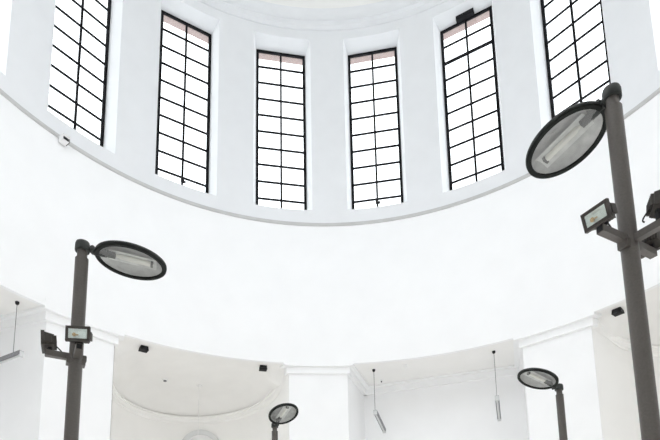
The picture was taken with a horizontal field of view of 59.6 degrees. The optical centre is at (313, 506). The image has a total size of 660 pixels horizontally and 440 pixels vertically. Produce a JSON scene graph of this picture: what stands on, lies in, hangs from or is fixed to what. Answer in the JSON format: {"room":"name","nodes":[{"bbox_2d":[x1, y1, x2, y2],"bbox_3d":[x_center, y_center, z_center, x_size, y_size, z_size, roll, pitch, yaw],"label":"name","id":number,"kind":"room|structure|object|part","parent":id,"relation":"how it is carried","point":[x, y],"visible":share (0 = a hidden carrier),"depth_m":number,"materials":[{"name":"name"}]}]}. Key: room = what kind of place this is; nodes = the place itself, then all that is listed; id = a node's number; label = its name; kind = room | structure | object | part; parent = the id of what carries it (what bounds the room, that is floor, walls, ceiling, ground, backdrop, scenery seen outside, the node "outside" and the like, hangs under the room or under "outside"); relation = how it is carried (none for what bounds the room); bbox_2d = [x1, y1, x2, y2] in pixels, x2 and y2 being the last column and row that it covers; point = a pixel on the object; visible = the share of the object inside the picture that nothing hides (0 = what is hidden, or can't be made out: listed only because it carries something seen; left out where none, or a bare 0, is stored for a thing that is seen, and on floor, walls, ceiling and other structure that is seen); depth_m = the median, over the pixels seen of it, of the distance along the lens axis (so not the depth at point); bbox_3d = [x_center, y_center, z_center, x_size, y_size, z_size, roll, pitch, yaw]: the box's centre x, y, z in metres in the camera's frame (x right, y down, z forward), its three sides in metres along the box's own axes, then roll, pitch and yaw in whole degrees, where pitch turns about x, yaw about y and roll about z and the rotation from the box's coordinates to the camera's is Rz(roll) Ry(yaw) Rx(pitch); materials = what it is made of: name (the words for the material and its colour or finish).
{"room":"domed rotunda hall","nodes":[
{"label":"domed rotunda hall","id":0,"kind":"room"},
{"bbox_2d":[0,287,39,315],"bbox_3d":[-9.528,-5.953,14.022,4.470,0.001,6.591,-1,-10,0],"label":"ceiling","id":1,"kind":"structure","parent":0,"point":[7,299],"depth_m":16.00,"materials":[{"name":"grey paint"}]},
{"bbox_2d":[0,301,23,363],"bbox_3d":[-8.603,-4.747,15.989,1.719,1.735,0.130,-6,-11,28],"label":"tube light","id":2,"kind":"object","parent":1,"relation":"hanging from","point":[19,353],"visible":1,"depth_m":15.65,"materials":[{"name":"grey metal"}]},
{"bbox_2d":[0,321,113,439],"bbox_3d":[-8.281,-0.396,16.905,4.679,9.910,3.111,6,-12,-35],"label":"wall","id":3,"kind":"structure","parent":0,"point":[33,387],"depth_m":16.44,"materials":[{"name":"white paint"}]},
{"bbox_2d":[113,337,283,415],"bbox_3d":[-4.662,-4.477,21.509,5.850,0.510,5.838,4,-11,-25],"label":"ceiling","id":4,"kind":"structure","parent":0,"point":[228,385],"depth_m":21.36,"materials":[{"name":"grey paint"}]},
{"bbox_2d":[138,345,148,352],"bbox_3d":[-5.525,-5.121,18.744,0.270,0.149,0.240,6,-12,-35],"label":"ceiling spotlight","id":5,"kind":"object","parent":4,"relation":"attached to","point":[142,348],"visible":1,"depth_m":18.69,"materials":[{"name":"grey"}]},
{"bbox_2d":[259,365,266,371],"bbox_3d":[-1.782,-4.888,20.400,0.270,0.149,0.240,2,-10,-13],"label":"ceiling spotlight","id":6,"kind":"object","parent":4,"relation":"attached to","point":[262,367],"visible":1,"depth_m":20.32,"materials":[{"name":"grey"}]},
{"bbox_2d":[110,346,288,439],"bbox_3d":[-4.649,0.200,20.816,5.850,9.960,5.602,4,-11,-25],"label":"wall","id":7,"kind":"structure","parent":0,"point":[125,425],"depth_m":22.91,"materials":[{"name":"white paint"}]},
{"bbox_2d":[112,362,288,423],"bbox_3d":[-4.709,-4.255,21.580,5.842,0.700,5.602,4,-11,-25],"label":"trim","id":8,"kind":"structure","parent":7,"relation":"attached to","point":[273,394],"depth_m":23.27,"materials":[{"name":"white paint"}]},
{"bbox_2d":[182,429,218,439],"bbox_3d":[-4.670,-1.751,23.883,1.720,2.840,0.470,0,-10,-3],"label":"window","id":9,"kind":"structure","parent":7,"relation":"in","point":[200,434],"depth_m":23.89,"materials":[{"name":"white glass"}]},
{"bbox_3d":[-4.661,-1.675,23.733,1.320,2.640,0.001,0,-10,-3],"label":"pane","id":10,"kind":"part","parent":9,"relation":"part of","materials":[{"name":"white glass"}]},
{"bbox_2d":[260,0,383,7],"bbox_3d":[0.417,-23.547,13.314,19.700,5.200,19.700,-1,-10,0],"label":"ceiling","id":11,"kind":"structure","parent":0,"point":[294,3],"depth_m":22.57,"materials":[{"name":"grey paint"}]},
{"bbox_2d":[289,374,364,439],"bbox_3d":[0.715,0.200,21.093,4.679,9.910,3.111,2,-10,-15],"label":"wall","id":12,"kind":"structure","parent":0,"point":[330,406],"depth_m":20.24,"materials":[{"name":"white paint"}]},
{"bbox_2d":[0,93,659,364],"bbox_3d":[0.608,-9.373,10.886,20.240,5.415,20.240,-1,-10,0],"label":"wall","id":13,"kind":"structure","parent":0,"point":[470,275],"depth_m":19.14,"materials":[{"name":"white paint"}]},
{"bbox_2d":[0,298,124,346],"bbox_3d":[-7.803,-5.441,16.857,4.273,0.535,1.656,2,-10,-14],"label":"trim","id":14,"kind":"structure","parent":13,"relation":"attached to","point":[53,312],"depth_m":16.64,"materials":[{"name":"white paint"}]},
{"bbox_2d":[58,132,70,145],"bbox_3d":[-7.351,-10.835,17.018,0.280,0.170,0.245,-8,-12,35],"label":"security camera","id":15,"kind":"object","parent":13,"relation":"attached to","point":[64,139],"visible":1,"depth_m":16.98,"materials":[{"name":"white plastic"}]},
{"bbox_2d":[280,357,368,395],"bbox_3d":[0.994,-4.858,20.951,4.273,0.535,1.656,6,-12,-36],"label":"trim","id":16,"kind":"structure","parent":13,"relation":"attached to","point":[291,365],"depth_m":20.30,"materials":[{"name":"white paint"}]},
{"bbox_2d":[0,87,659,226],"bbox_3d":[0.572,-12.044,11.343,20.040,0.125,20.040,-1,-10,0],"label":"trim","id":17,"kind":"structure","parent":13,"relation":"attached to","point":[657,91],"depth_m":19.66,"materials":[{"name":"grey paint"}]},
{"bbox_2d":[513,305,601,371],"bbox_3d":[7.194,-5.317,18.761,1.656,0.535,4.273,2,-10,-14],"label":"trim","id":18,"kind":"structure","parent":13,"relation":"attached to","point":[586,317],"depth_m":17.77,"materials":[{"name":"white paint"}]},
{"bbox_2d":[0,0,659,222],"bbox_3d":[0.516,-16.217,12.059,21.004,8.475,21.024,-1,-10,0],"label":"wall","id":19,"kind":"structure","parent":0,"point":[632,61],"depth_m":20.63,"materials":[{"name":"white paint"}]},
{"bbox_2d":[48,0,110,146],"bbox_3d":[-7.685,-15.035,18.773,0.390,7.480,2.430,-9,-13,39],"label":"window","id":20,"kind":"structure","parent":19,"relation":"in","point":[108,9],"depth_m":18.73,"materials":[{"name":"black metal"}]},
{"bbox_2d":[155,10,210,192],"bbox_3d":[-4.778,-14.668,21.148,2.430,7.480,0.455,5,-11,-30],"label":"window","id":21,"kind":"structure","parent":19,"relation":"in","point":[189,29],"depth_m":21.11,"materials":[{"name":"black metal"}]},
{"bbox_2d":[256,49,306,209],"bbox_3d":[-1.274,-14.495,22.430,2.430,7.480,0.390,1,-10,-10],"label":"window","id":22,"kind":"structure","parent":19,"relation":"in","point":[260,54],"depth_m":22.35,"materials":[{"name":"black metal"}]},
{"bbox_2d":[197,0,447,30],"bbox_3d":[0.456,-20.689,12.824,20.040,0.660,20.040,-1,-10,0],"label":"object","id":23,"kind":"structure","parent":19,"relation":"attached to","point":[386,11],"depth_m":22.27,"materials":[{"name":"white paint"}]},
{"bbox_2d":[0,0,659,209],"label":"wall window reveals","id":24,"kind":"structure","parent":19,"relation":"in","point":[109,143],"depth_m":20.82,"materials":[{"name":"white paint"}]},
{"bbox_2d":[348,47,403,208],"bbox_3d":[2.405,-14.552,22.388,2.430,7.480,0.455,-2,-10,10],"label":"window","id":25,"kind":"structure","parent":19,"relation":"in","point":[389,52],"depth_m":22.34,"materials":[{"name":"black metal"}]},
{"bbox_2d":[440,5,504,189],"bbox_3d":[5.806,-14.818,21.102,2.430,7.480,0.580,-6,-11,29],"label":"window","id":26,"kind":"structure","parent":19,"relation":"in","point":[468,18],"depth_m":21.15,"materials":[{"name":"black metal"}]},
{"bbox_3d":[5.676,-18.346,21.521,0.660,0.200,0.180,-6,-11,29],"label":"opener motor","id":27,"kind":"part","parent":26,"relation":"part of","materials":[{"name":"black metal"}]},
{"bbox_2d":[540,0,610,117],"bbox_3d":[8.653,-15.236,18.883,0.390,7.480,2.430,7,-13,-40],"label":"window","id":28,"kind":"structure","parent":19,"relation":"in","point":[548,60],"depth_m":18.82,"materials":[{"name":"black metal"}]},
{"bbox_2d":[355,340,513,385],"bbox_3d":[4.312,-5.036,20.464,6.591,0.001,4.470,-1,-10,0],"label":"ceiling","id":29,"kind":"structure","parent":0,"point":[481,358],"depth_m":20.52,"materials":[{"name":"grey paint"}]},
{"bbox_2d":[372,369,385,432],"bbox_3d":[2.434,-3.857,21.297,0.130,1.991,1.485,-4,-10,19],"label":"tube light","id":30,"kind":"object","parent":29,"relation":"hanging from","point":[375,412],"visible":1,"depth_m":20.91,"materials":[{"name":"grey metal"}]},
{"bbox_2d":[492,350,500,420],"bbox_3d":[6.341,-4.128,19.903,0.130,2.031,1.485,-4,-10,19],"label":"tube light","id":31,"kind":"object","parent":29,"relation":"hanging from","point":[497,401],"visible":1,"depth_m":19.44,"materials":[{"name":"grey metal"}]},
{"bbox_2d":[364,375,527,439],"bbox_3d":[4.814,0.072,20.816,6.020,9.960,0.001,-4,-10,19],"label":"wall","id":32,"kind":"structure","parent":0,"point":[464,410],"depth_m":21.29,"materials":[{"name":"white paint"}]},
{"bbox_2d":[364,365,518,395],"bbox_3d":[4.717,-4.695,21.539,6.000,0.313,0.205,-4,-10,19],"label":"trim","id":33,"kind":"structure","parent":32,"relation":"attached to","point":[504,371],"depth_m":21.46,"materials":[{"name":"white paint"}]},
{"bbox_2d":[523,322,602,439],"bbox_3d":[8.159,-0.351,18.463,3.111,9.910,4.679,6,-12,-35],"label":"wall","id":34,"kind":"structure","parent":0,"point":[571,357],"depth_m":17.42,"materials":[{"name":"white paint"}]},
{"bbox_2d":[592,330,659,439],"bbox_3d":[12.114,-1.040,14.895,5.602,9.960,5.850,4,-11,-25],"label":"wall","id":35,"kind":"structure","parent":0,"point":[618,404],"depth_m":17.15,"materials":[{"name":"white paint"}]},
{"bbox_2d":[592,323,659,356],"bbox_3d":[12.054,-5.495,15.659,5.602,0.700,5.842,4,-11,-25],"label":"trim","id":36,"kind":"structure","parent":35,"relation":"attached to","point":[621,342],"depth_m":17.45,"materials":[{"name":"white paint"}]},
{"bbox_2d":[598,286,659,345],"bbox_3d":[11.944,-5.705,15.644,5.838,0.510,5.850,4,-11,-25],"label":"ceiling","id":37,"kind":"structure","parent":0,"point":[613,326],"depth_m":17.07,"materials":[{"name":"grey paint"}]},
{"bbox_2d":[611,307,624,316],"bbox_3d":[8.859,-5.657,16.744,0.240,0.149,0.270,7,-12,-37],"label":"ceiling spotlight","id":38,"kind":"object","parent":37,"relation":"attached to","point":[618,311],"visible":1,"depth_m":16.70,"materials":[{"name":"grey"}]},
{"bbox_3d":[0.777,3.210,8.730,35.000,0.200,35.000,-1,-10,0],"label":"floor","id":39,"kind":"structure","parent":0,"visible":0},
{"bbox_2d":[41,239,166,439],"bbox_3d":[-2.099,-0.110,5.582,1.176,5.358,0.618,3,-11,-23],"label":"lamp post","id":40,"kind":"object","parent":39,"relation":"on","point":[123,258],"visible":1,"depth_m":5.82,"materials":[{"name":"grey metal"}]},
{"bbox_3d":[-2.525,-1.496,5.698,0.234,0.060,0.060,4,-11,-28],"label":"bracket arm","id":41,"kind":"part","parent":40,"relation":"part of","materials":[{"name":"grey paint"}]},
{"bbox_3d":[-2.300,-1.512,5.622,0.060,0.060,0.254,4,-11,-28],"label":"bracket arm","id":42,"kind":"part","parent":40,"relation":"part of","materials":[{"name":"grey paint"}]},
{"bbox_3d":[-2.296,-2.664,6.004,0.109,0.086,0.100,2,-10,-16],"label":"arm","id":43,"kind":"part","parent":40,"relation":"part of","materials":[{"name":"metal"}]},
{"bbox_3d":[-1.893,-2.609,6.111,0.385,0.084,0.052,2,-10,-16],"label":"bulb","id":44,"kind":"part","parent":40,"relation":"part of","materials":[{"name":"white glass"}]},
{"bbox_2d":[268,403,297,439],"bbox_3d":[-0.618,0.754,11.748,0.688,5.697,0.920,-1,-10,0],"label":"lamp post","id":45,"kind":"object","parent":39,"relation":"on","point":[283,413],"visible":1,"depth_m":12.18,"materials":[{"name":"grey metal"}]},
{"bbox_2d":[517,368,567,439],"bbox_3d":[4.104,0.391,9.677,0.947,5.588,0.650,-1,-10,0],"label":"lamp post","id":46,"kind":"object","parent":39,"relation":"on","point":[535,378],"visible":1,"depth_m":10.14,"materials":[{"name":"grey metal"}]},
{"bbox_3d":[3.921,-2.267,10.111,0.377,0.128,0.052,3,-10,-22],"label":"bulb","id":47,"kind":"part","parent":46,"relation":"part of","materials":[{"name":"white glass"}]},
{"bbox_2d":[526,82,659,439],"bbox_3d":[2.451,-0.598,4.512,0.958,5.838,1.057,-1,-10,0],"label":"lamp post","id":48,"kind":"object","parent":39,"relation":"on","point":[570,136],"visible":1,"depth_m":4.60,"materials":[{"name":"grey metal"}]},
{"bbox_3d":[2.240,-3.263,5.186,0.051,0.115,0.380,5,-12,-32],"label":"bulb","id":49,"kind":"part","parent":48,"relation":"part of","materials":[{"name":"white glass"}]},
{"bbox_3d":[2.337,-2.118,4.491,0.309,0.060,0.060,4,-11,-28],"label":"bracket arm","id":50,"kind":"part","parent":48,"relation":"part of","materials":[{"name":"grey paint"}]},
{"bbox_3d":[2.608,-2.134,4.423,0.060,0.060,0.284,5,-11,-30],"label":"bracket arm","id":51,"kind":"part","parent":48,"relation":"part of","materials":[{"name":"grey paint"}]},
{"bbox_3d":[2.681,-2.091,4.679,0.294,0.060,0.060,5,-11,-30],"label":"bracket arm","id":52,"kind":"part","parent":48,"relation":"part of","materials":[{"name":"grey paint"}]}
]}

